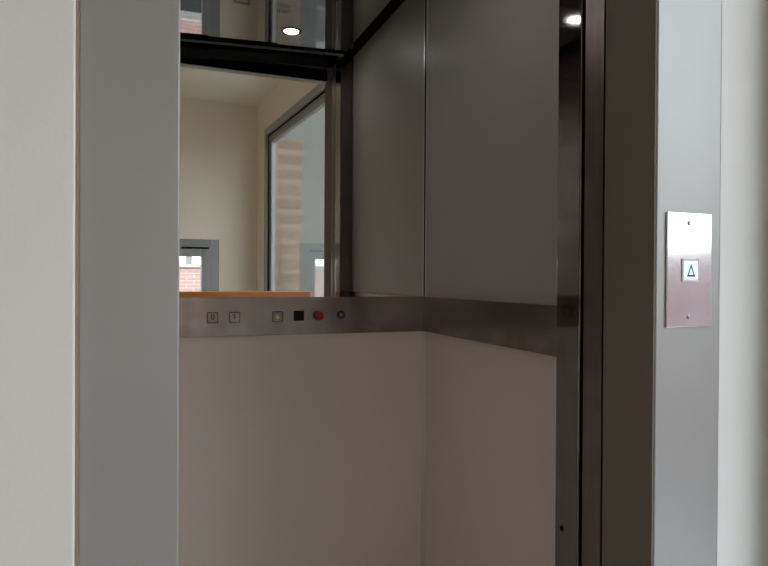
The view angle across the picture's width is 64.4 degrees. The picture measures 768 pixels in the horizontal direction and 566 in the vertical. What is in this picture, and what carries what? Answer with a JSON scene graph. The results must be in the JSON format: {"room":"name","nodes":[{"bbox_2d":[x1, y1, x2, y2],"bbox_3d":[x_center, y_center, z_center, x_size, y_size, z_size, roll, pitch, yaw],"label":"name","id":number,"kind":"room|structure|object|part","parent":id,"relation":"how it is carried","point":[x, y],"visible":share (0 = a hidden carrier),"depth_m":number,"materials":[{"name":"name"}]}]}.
{"room":"elevator lobby","nodes":[
{"label":"elevator lobby","id":0,"kind":"room"},
{"bbox_2d":[0,0,767,565],"bbox_3d":[-0.526,-0.136,0.674,3.100,2.857,0.133,0,0,-21],"label":"wall","id":1,"kind":"structure","parent":0,"point":[38,37],"depth_m":0.67,"materials":[{"name":"paint"}]},
{"bbox_2d":[74,0,78,565],"bbox_3d":[-0.355,0.079,0.703,0.009,2.230,0.034,0,0,-21],"label":"trim","id":2,"kind":"structure","parent":1,"relation":"attached to","point":[77,1],"depth_m":0.69,"materials":[{"name":"grey metal"}]},
{"bbox_2d":[78,0,721,565],"bbox_3d":[0.094,0.080,0.924,0.990,2.230,0.119,0,0,-21],"label":"door frame","id":3,"kind":"structure","parent":1,"relation":"attached to","point":[663,89],"depth_m":0.99,"materials":[{"name":"silver metal"}]},
{"bbox_2d":[665,212,711,327],"bbox_3d":[0.509,-0.022,1.016,0.098,0.190,0.006,0,0,-21],"label":"panel","id":4,"kind":"object","parent":3,"relation":"attached to","point":[688,235],"visible":1,"depth_m":1.01,"materials":[{"name":"metal"}]},
{"bbox_2d":[582,0,605,565],"bbox_3d":[0.570,0.136,1.204,0.392,2.080,0.062,0,0,-21],"label":"door leaf","id":5,"kind":"structure","parent":1,"relation":"in","point":[595,56],"depth_m":1.13,"materials":[{"name":"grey metal"}]},
{"bbox_3d":[-0.106,-0.010,1.531,1.800,3.500,1.165,0,0,-21],"label":"wall","id":6,"kind":"structure","parent":0,"visible":0},
{"bbox_2d":[178,0,585,565],"bbox_3d":[-0.131,0.084,1.350,0.984,2.335,1.006,0,0,-21],"label":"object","id":7,"kind":"object","parent":6,"relation":"in","point":[409,448],"visible":0.57,"depth_m":1.72,"materials":[{"name":"metal"}]},
{"bbox_3d":[-0.307,0.659,1.805,0.916,1.056,0.020,0,0,-21],"label":"wall panel","id":8,"kind":"part","parent":7,"relation":"part of","materials":[{"name":"grey metal"}]},
{"bbox_2d":[179,297,423,337],"bbox_3d":[-0.293,0.097,1.777,0.920,0.110,0.034,0,0,-21],"label":"control panel","id":9,"kind":"object","parent":7,"relation":"attached to","point":[241,316],"visible":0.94,"depth_m":1.80,"materials":[{"name":"metal"}]},
{"bbox_3d":[-0.191,0.097,1.805,0.028,0.028,0.014,0,0,-21],"label":"knob","id":10,"kind":"part","parent":9,"relation":"part of","materials":[{"name":"red plastic"}]},
{"bbox_2d":[337,310,344,318],"bbox_3d":[-0.130,0.096,1.844,0.026,0.026,0.005,0,0,-21],"label":"switch","id":11,"kind":"object","parent":9,"relation":"attached to","point":[340,313],"depth_m":1.84,"materials":[{"name":"silver metal"}]},
{"bbox_2d":[179,0,425,297],"bbox_3d":[-0.297,-0.462,1.792,0.920,1.028,0.006,0,0,-21],"label":"wall mirror","id":12,"kind":"object","parent":7,"relation":"attached to","point":[302,122],"visible":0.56,"depth_m":1.81,"materials":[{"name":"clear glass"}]},
{"bbox_3d":[0.126,0.661,1.957,0.014,1.056,0.015,0,0,-21],"label":"corner trim","id":13,"kind":"part","parent":7,"relation":"part of","materials":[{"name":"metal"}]},
{"bbox_3d":[0.138,-0.465,1.947,0.006,1.028,0.008,0,0,-21],"label":"corner trim","id":14,"kind":"part","parent":7,"relation":"part of","materials":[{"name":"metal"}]},
{"bbox_2d":[423,297,556,356],"bbox_3d":[0.263,0.101,1.599,0.010,0.110,0.743,0,0,-21],"label":"band","id":15,"kind":"object","parent":7,"relation":"attached to","point":[520,326],"visible":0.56,"depth_m":1.54,"materials":[{"name":"metal"}]},
{"bbox_3d":[0.273,0.664,1.611,0.020,1.056,0.750,0,0,-21],"label":"wall panel","id":16,"kind":"part","parent":7,"relation":"part of","materials":[{"name":"grey metal"}]},
{"bbox_3d":[0.279,-0.420,1.604,0.020,1.112,0.750,0,0,-21],"label":"wall panel","id":17,"kind":"part","parent":7,"relation":"part of","materials":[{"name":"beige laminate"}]},
{"bbox_3d":[0.397,0.095,1.214,0.077,2.200,0.072,0,0,-21],"label":"door post","id":18,"kind":"part","parent":7,"relation":"part of","materials":[{"name":"metal"}]}
]}

